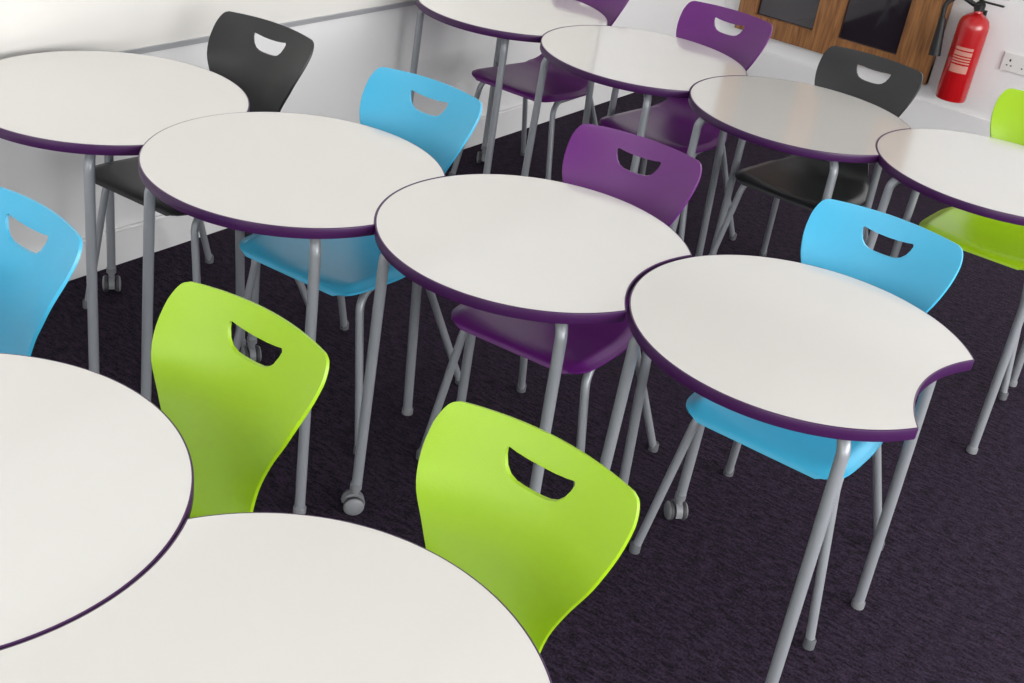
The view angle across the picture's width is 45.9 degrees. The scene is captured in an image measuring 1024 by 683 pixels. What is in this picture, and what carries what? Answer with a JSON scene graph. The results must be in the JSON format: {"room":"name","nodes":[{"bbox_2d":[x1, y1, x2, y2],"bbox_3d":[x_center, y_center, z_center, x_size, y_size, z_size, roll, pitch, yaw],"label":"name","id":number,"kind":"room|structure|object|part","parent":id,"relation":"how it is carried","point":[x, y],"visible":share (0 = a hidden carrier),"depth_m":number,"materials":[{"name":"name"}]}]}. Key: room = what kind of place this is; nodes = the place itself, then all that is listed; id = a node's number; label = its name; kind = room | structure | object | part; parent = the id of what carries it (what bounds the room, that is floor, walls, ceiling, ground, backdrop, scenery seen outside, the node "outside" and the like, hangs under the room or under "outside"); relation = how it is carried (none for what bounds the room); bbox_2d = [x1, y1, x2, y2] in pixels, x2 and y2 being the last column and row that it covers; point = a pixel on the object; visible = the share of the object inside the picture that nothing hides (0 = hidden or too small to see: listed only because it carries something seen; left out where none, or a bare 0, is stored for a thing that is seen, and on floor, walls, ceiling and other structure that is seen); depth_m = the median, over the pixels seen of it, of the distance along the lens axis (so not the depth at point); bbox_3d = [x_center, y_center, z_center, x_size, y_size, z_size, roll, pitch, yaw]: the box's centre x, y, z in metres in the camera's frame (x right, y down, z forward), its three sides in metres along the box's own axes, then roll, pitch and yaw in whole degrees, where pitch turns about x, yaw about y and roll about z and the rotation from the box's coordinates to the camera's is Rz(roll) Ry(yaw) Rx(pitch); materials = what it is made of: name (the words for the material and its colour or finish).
{"room":"classroom","nodes":[
{"label":"classroom","id":0,"kind":"room"},
{"bbox_2d":[0,0,724,252],"bbox_3d":[-1.164,-1.429,3.116,0.120,2.750,8.620,26,33,27],"label":"wall","id":1,"kind":"structure","parent":0,"point":[347,51],"depth_m":4.35,"materials":[{"name":"paint"}]},
{"bbox_2d":[0,0,415,58],"bbox_3d":[-1.372,-1.211,2.790,0.014,1.303,6.590,26,33,27],"label":"whiteboard","id":2,"kind":"object","parent":1,"relation":"attached to","point":[26,26],"visible":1,"depth_m":3.52,"materials":[{"name":"ceramic"}]},
{"bbox_3d":[-1.462,-0.656,3.100,0.014,0.018,6.590,26,33,27],"label":"rail","id":3,"kind":"part","parent":2,"relation":"part of","materials":[{"name":"silver metal"}]},
{"bbox_2d":[69,83,633,280],"bbox_3d":[-1.335,-0.243,3.668,0.018,0.120,8.480,26,33,27],"label":"baseboard","id":4,"kind":"structure","parent":1,"relation":"attached to","point":[170,231],"depth_m":3.99,"materials":[{"name":"white paint"}]},
{"bbox_2d":[31,92,1023,682],"bbox_3d":[1.264,1.052,2.282,6.650,0.050,8.600,26,33,27],"label":"floor","id":5,"kind":"structure","parent":0,"point":[705,597],"depth_m":3.21,"materials":[{"name":"carpet"}]},
{"bbox_2d":[0,186,82,355],"bbox_3d":[-1.087,0.192,2.220,0.487,0.836,0.546,26,33,27],"label":"chair","id":6,"kind":"object","parent":5,"relation":"on","point":[31,283],"visible":0.78,"depth_m":2.21,"materials":[{"name":"blue plastic"}]},
{"bbox_2d":[0,353,193,648],"bbox_3d":[-0.825,0.520,1.809,0.651,0.740,0.700,24,32,25],"label":"table","id":7,"kind":"object","parent":5,"relation":"on","point":[97,480],"visible":0.78,"depth_m":1.68,"materials":[{"name":"white laminate"}]},
{"bbox_2d":[0,51,249,372],"bbox_3d":[-1.087,-0.308,3.215,0.651,0.740,0.700,22,31,22],"label":"table","id":8,"kind":"object","parent":5,"relation":"on","point":[109,104],"visible":0.83,"depth_m":3.00,"materials":[{"name":"white laminate"}]},
{"bbox_3d":[-1.034,-0.181,3.030,0.030,0.714,0.308,3,30,-12],"label":"leg","id":9,"kind":"part","parent":8,"relation":"part of","materials":[{"name":"silver metal"}]},
{"bbox_3d":[-1.127,-0.397,3.389,0.054,0.714,0.312,-1,31,-18],"label":"leg","id":10,"kind":"part","parent":8,"relation":"part of","materials":[{"name":"silver metal"}]},
{"bbox_3d":[-0.865,-0.294,3.281,0.308,0.714,0.030,-2,31,-19],"label":"leg","id":11,"kind":"part","parent":8,"relation":"part of","materials":[{"name":"silver metal"}]},
{"bbox_2d":[82,11,313,308],"bbox_3d":[-0.876,-0.454,3.437,0.487,0.836,0.546,24,32,25],"label":"chair","id":12,"kind":"object","parent":5,"relation":"on","point":[267,80],"visible":0.59,"depth_m":3.44,"materials":[{"name":"black plastic"}]},
{"bbox_3d":[-0.899,-0.286,3.540,0.487,0.441,0.502,24,32,25],"label":"leg frame","id":13,"kind":"part","parent":12,"relation":"part of","materials":[{"name":"silver metal"}]},
{"bbox_2d":[151,282,328,517],"bbox_3d":[-0.619,0.395,1.993,0.487,0.836,0.546,26,33,27],"label":"chair","id":14,"kind":"object","parent":5,"relation":"on","point":[235,414],"visible":0.48,"depth_m":2.02,"materials":[{"name":"green plastic"}]},
{"bbox_2d":[0,512,551,682],"bbox_3d":[-0.320,0.741,1.560,0.651,0.740,0.700,24,32,24],"label":"table","id":15,"kind":"object","parent":5,"relation":"on","point":[244,597],"visible":1,"depth_m":1.51,"materials":[{"name":"white laminate"}]},
{"bbox_2d":[138,112,445,513],"bbox_3d":[-0.574,-0.098,2.988,0.651,0.740,0.700,18,30,16],"label":"table","id":16,"kind":"object","parent":5,"relation":"on","point":[314,178],"visible":0.77,"depth_m":2.77,"materials":[{"name":"white laminate"}]},
{"bbox_3d":[-0.755,-0.069,2.911,0.312,0.714,0.054,-3,31,-21],"label":"leg","id":17,"kind":"part","parent":16,"relation":"part of","materials":[{"name":"silver metal"}]},
{"bbox_3d":[-0.639,-0.186,3.154,0.054,0.714,0.312,-5,32,-24],"label":"leg","id":18,"kind":"part","parent":16,"relation":"part of","materials":[{"name":"silver metal"}]},
{"bbox_3d":[-0.493,0.028,2.813,0.030,0.714,0.308,-1,31,-18],"label":"leg","id":19,"kind":"part","parent":16,"relation":"part of","materials":[{"name":"silver metal"}]},
{"bbox_3d":[-0.361,-0.099,3.078,0.308,0.714,0.030,-6,32,-25],"label":"leg","id":20,"kind":"part","parent":16,"relation":"part of","materials":[{"name":"silver metal"}]},
{"bbox_2d":[233,67,481,454],"bbox_3d":[-0.404,-0.235,3.184,0.487,0.836,0.546,24,32,25],"label":"chair","id":21,"kind":"object","parent":5,"relation":"on","point":[348,267],"visible":0.6,"depth_m":3.13,"materials":[{"name":"blue plastic"}]},
{"bbox_3d":[-0.427,-0.068,3.286,0.487,0.441,0.502,24,32,25],"label":"leg frame","id":22,"kind":"part","parent":21,"relation":"part of","materials":[{"name":"silver metal"}]},
{"bbox_2d":[410,0,607,173],"bbox_3d":[-0.068,-0.900,4.570,0.651,0.740,0.700,30,35,33],"label":"table","id":23,"kind":"object","parent":5,"relation":"on","point":[505,20],"visible":0.67,"depth_m":4.29,"materials":[{"name":"white laminate"}]},
{"bbox_3d":[-0.265,-0.905,4.550,0.312,0.714,0.054,7,29,-4],"label":"leg","id":24,"kind":"part","parent":23,"relation":"part of","materials":[{"name":"silver metal"}]},
{"bbox_3d":[-0.065,-0.985,4.750,0.054,0.714,0.312,5,29,-7],"label":"leg","id":25,"kind":"part","parent":23,"relation":"part of","materials":[{"name":"silver metal"}]},
{"bbox_3d":[-0.065,-0.776,4.376,0.030,0.714,0.308,9,29,-1],"label":"leg","id":26,"kind":"part","parent":23,"relation":"part of","materials":[{"name":"silver metal"}]},
{"bbox_3d":[0.159,-0.860,4.593,0.308,0.714,0.030,5,29,-8],"label":"leg","id":27,"kind":"part","parent":23,"relation":"part of","materials":[{"name":"silver metal"}]},
{"bbox_2d":[341,174,691,515],"bbox_3d":[-0.021,0.082,2.827,0.651,0.740,0.700,22,31,21],"label":"table","id":28,"kind":"object","parent":5,"relation":"on","point":[562,254],"visible":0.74,"depth_m":2.62,"materials":[{"name":"white laminate"}]},
{"bbox_3d":[-0.210,0.099,2.769,0.312,0.714,0.054,1,30,-15],"label":"leg","id":29,"kind":"part","parent":28,"relation":"part of","materials":[{"name":"silver metal"}]},
{"bbox_3d":[-0.064,-0.007,3.001,0.054,0.714,0.312,-1,31,-19],"label":"leg","id":30,"kind":"part","parent":28,"relation":"part of","materials":[{"name":"silver metal"}]},
{"bbox_3d":[0.034,0.209,2.643,0.030,0.714,0.308,2,30,-12],"label":"leg","id":31,"kind":"part","parent":28,"relation":"part of","materials":[{"name":"silver metal"}]},
{"bbox_3d":[0.199,0.095,2.896,0.308,0.714,0.030,-2,31,-19],"label":"leg","id":32,"kind":"part","parent":28,"relation":"part of","materials":[{"name":"silver metal"}]},
{"bbox_2d":[416,401,639,652],"bbox_3d":[-0.154,0.587,1.784,0.487,0.836,0.546,26,33,27],"label":"chair","id":33,"kind":"object","parent":5,"relation":"on","point":[541,556],"visible":0.73,"depth_m":1.80,"materials":[{"name":"green plastic"}]},
{"bbox_2d":[449,0,628,179],"bbox_3d":[0.135,-0.998,4.705,0.487,0.836,0.546,26,33,27],"label":"chair","id":34,"kind":"object","parent":5,"relation":"on","point":[520,79],"visible":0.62,"depth_m":4.63,"materials":[{"name":"purple plastic"}]},
{"bbox_3d":[0.112,-0.830,4.808,0.487,0.441,0.502,26,33,27],"label":"leg frame","id":35,"kind":"part","parent":34,"relation":"part of","materials":[{"name":"silver metal"}]},
{"bbox_2d":[416,123,701,486],"bbox_3d":[0.135,-0.054,3.016,0.487,0.836,0.546,23,32,24],"label":"chair","id":36,"kind":"object","parent":5,"relation":"on","point":[590,161],"visible":0.62,"depth_m":2.97,"materials":[{"name":"purple plastic"}]},
{"bbox_3d":[0.112,0.114,3.118,0.487,0.441,0.502,23,32,24],"label":"leg frame","id":37,"kind":"part","parent":36,"relation":"part of","materials":[{"name":"silver metal"}]},
{"bbox_2d":[521,25,746,256],"bbox_3d":[0.372,-0.646,4.245,0.651,0.740,0.700,29,34,31],"label":"table","id":38,"kind":"object","parent":5,"relation":"on","point":[648,63],"visible":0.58,"depth_m":4.05,"materials":[{"name":"white laminate"}]},
{"bbox_3d":[0.175,-0.649,4.219,0.312,0.714,0.054,6,29,-5],"label":"leg","id":39,"kind":"part","parent":38,"relation":"part of","materials":[{"name":"silver metal"}]},
{"bbox_3d":[0.369,-0.732,4.425,0.054,0.714,0.312,4,29,-9],"label":"leg","id":40,"kind":"part","parent":38,"relation":"part of","materials":[{"name":"silver metal"}]},
{"bbox_3d":[0.382,-0.521,4.051,0.030,0.714,0.308,8,29,-2],"label":"leg","id":41,"kind":"part","parent":38,"relation":"part of","materials":[{"name":"silver metal"}]},
{"bbox_3d":[0.599,-0.610,4.273,0.308,0.714,0.030,4,29,-9],"label":"leg","id":42,"kind":"part","parent":38,"relation":"part of","materials":[{"name":"silver metal"}]},
{"bbox_2d":[600,1,772,240],"bbox_3d":[0.599,-0.762,4.418,0.487,0.836,0.546,26,33,27],"label":"chair","id":43,"kind":"object","parent":5,"relation":"on","point":[671,121],"visible":0.53,"depth_m":4.41,"materials":[{"name":"purple plastic"}]},
{"bbox_3d":[0.577,-0.595,4.521,0.487,0.441,0.502,26,33,27],"label":"leg frame","id":44,"kind":"part","parent":43,"relation":"part of","materials":[{"name":"silver metal"}]},
{"bbox_2d":[600,255,973,682],"bbox_3d":[0.507,0.291,2.606,0.651,0.740,0.700,25,33,26],"label":"table","id":45,"kind":"object","parent":5,"relation":"on","point":[786,344],"visible":0.92,"depth_m":2.38,"materials":[{"name":"white laminate"}]},
{"bbox_3d":[0.311,0.287,2.583,0.312,0.714,0.054,7,29,-5],"label":"leg","id":46,"kind":"part","parent":45,"relation":"part of","materials":[{"name":"silver metal"}]},
{"bbox_3d":[0.484,0.204,2.783,0.054,0.714,0.312,2,30,-14],"label":"leg","id":47,"kind":"part","parent":45,"relation":"part of","materials":[{"name":"silver metal"}]},
{"bbox_3d":[0.540,0.418,2.416,0.030,0.714,0.308,5,29,-7],"label":"leg","id":48,"kind":"part","parent":45,"relation":"part of","materials":[{"name":"silver metal"}]},
{"bbox_3d":[0.732,0.316,2.654,0.308,0.714,0.030,1,30,-14],"label":"leg","id":49,"kind":"part","parent":45,"relation":"part of","materials":[{"name":"silver metal"}]},
{"bbox_2d":[669,76,910,254],"bbox_3d":[0.823,-0.397,3.929,0.651,0.740,0.700,23,32,23],"label":"table","id":50,"kind":"object","parent":5,"relation":"on","point":[786,116],"visible":0.71,"depth_m":3.71,"materials":[{"name":"white laminate"}]},
{"bbox_3d":[0.632,-0.383,3.877,0.312,0.714,0.054,2,30,-13],"label":"leg","id":51,"kind":"part","parent":50,"relation":"part of","materials":[{"name":"silver metal"}]},
{"bbox_3d":[0.788,-0.485,4.104,0.054,0.714,0.312,0,30,-17],"label":"leg","id":52,"kind":"part","parent":50,"relation":"part of","materials":[{"name":"silver metal"}]},
{"bbox_3d":[0.869,-0.270,3.742,0.030,0.714,0.308,3,29,-10],"label":"leg","id":53,"kind":"part","parent":50,"relation":"part of","materials":[{"name":"silver metal"}]},
{"bbox_3d":[1.046,-0.379,3.989,0.308,0.714,0.030,-1,30,-17],"label":"leg","id":54,"kind":"part","parent":50,"relation":"part of","materials":[{"name":"silver metal"}]},
{"bbox_2d":[629,199,962,650],"bbox_3d":[0.671,0.162,2.786,0.487,0.836,0.546,26,33,27],"label":"chair","id":55,"kind":"object","parent":5,"relation":"on","point":[832,239],"visible":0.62,"depth_m":2.74,"materials":[{"name":"blue plastic"}]},
{"bbox_3d":[0.648,0.329,2.888,0.487,0.441,0.502,26,33,27],"label":"leg frame","id":56,"kind":"part","parent":55,"relation":"part of","materials":[{"name":"silver metal"}]},
{"bbox_2d":[709,46,922,256],"bbox_3d":[1.029,-0.525,4.119,0.487,0.836,0.546,27,33,29],"label":"chair","id":57,"kind":"object","parent":5,"relation":"on","point":[800,181],"visible":0.66,"depth_m":4.11,"materials":[{"name":"black plastic"}]},
{"bbox_3d":[1.007,-0.357,4.221,0.487,0.441,0.502,27,33,29],"label":"leg frame","id":58,"kind":"part","parent":57,"relation":"part of","materials":[{"name":"silver metal"}]},
{"bbox_2d":[866,129,1023,454],"bbox_3d":[1.332,-0.179,3.688,0.651,0.740,0.700,23,32,23],"label":"table","id":59,"kind":"object","parent":5,"relation":"on","point":[980,175],"visible":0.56,"depth_m":3.47,"materials":[{"name":"white laminate"}]},
{"bbox_3d":[1.142,-0.165,3.635,0.312,0.714,0.054,2,30,-14],"label":"leg","id":60,"kind":"part","parent":59,"relation":"part of","materials":[{"name":"silver metal"}]},
{"bbox_3d":[1.296,-0.268,3.863,0.054,0.714,0.312,0,30,-17],"label":"leg","id":61,"kind":"part","parent":59,"relation":"part of","materials":[{"name":"silver metal"}]},
{"bbox_3d":[1.381,-0.052,3.502,0.030,0.714,0.308,3,29,-11],"label":"leg","id":62,"kind":"part","parent":59,"relation":"part of","materials":[{"name":"silver metal"}]},
{"bbox_3d":[1.555,-0.163,3.751,0.308,0.714,0.030,-1,30,-18],"label":"leg","id":63,"kind":"part","parent":59,"relation":"part of","materials":[{"name":"silver metal"}]},
{"bbox_2d":[919,88,1023,400],"bbox_3d":[1.575,-0.340,3.947,0.487,0.836,0.546,26,33,27],"label":"chair","id":64,"kind":"object","parent":5,"relation":"on","point":[1000,242],"visible":0.64,"depth_m":3.90,"materials":[{"name":"green plastic"}]},
{"bbox_3d":[1.553,-0.172,4.049,0.487,0.441,0.502,26,33,27],"label":"leg frame","id":65,"kind":"part","parent":64,"relation":"part of","materials":[{"name":"silver metal"}]},
{"bbox_2d":[718,0,1023,120],"bbox_3d":[3.980,-1.512,4.763,6.550,2.750,0.120,26,33,27],"label":"wall","id":66,"kind":"structure","parent":0,"point":[1006,30],"depth_m":6.04,"materials":[{"name":"paint"}]},
{"bbox_2d":[734,0,953,84],"bbox_3d":[1.797,-2.259,6.028,1.100,1.695,0.050,26,33,27],"label":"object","id":67,"kind":"structure","parent":66,"relation":"in","point":[923,16],"depth_m":6.29,"materials":[{"name":"brown wood"}]},
{"bbox_2d":[757,0,911,53],"bbox_3d":[1.800,-2.280,6.036,0.920,1.565,0.014,26,33,27],"label":"glazing","id":68,"kind":"object","parent":67,"relation":"attached to","point":[878,24],"visible":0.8,"depth_m":6.28,"materials":[{"name":"glass"}]},
{"bbox_2d":[746,51,989,136],"bbox_3d":[3.718,-0.395,5.358,6.450,0.170,0.018,26,33,27],"label":"baseboard","id":69,"kind":"structure","parent":66,"relation":"attached to","point":[920,114],"depth_m":6.28,"materials":[{"name":"white"}]},
{"bbox_2d":[928,0,1004,102],"bbox_3d":[2.204,-1.451,5.935,0.251,0.543,0.167,3,30,-12],"label":"fire extinguisher","id":70,"kind":"object","parent":66,"relation":"attached to","point":[972,30],"visible":1,"depth_m":5.92,"materials":[{"name":"red metal"}]},
{"bbox_3d":[2.300,-1.623,5.810,0.146,0.097,0.075,26,33,27],"label":"valve handle","id":71,"kind":"part","parent":70,"relation":"part of","materials":[{"name":"black plastic"}]},
{"bbox_2d":[1000,51,1023,75],"bbox_3d":[2.472,-1.355,5.917,0.150,0.090,0.013,26,33,27],"label":"wall socket","id":72,"kind":"object","parent":66,"relation":"attached to","point":[1011,62],"visible":1,"depth_m":5.92,"materials":[{"name":"white plastic"}]}
]}

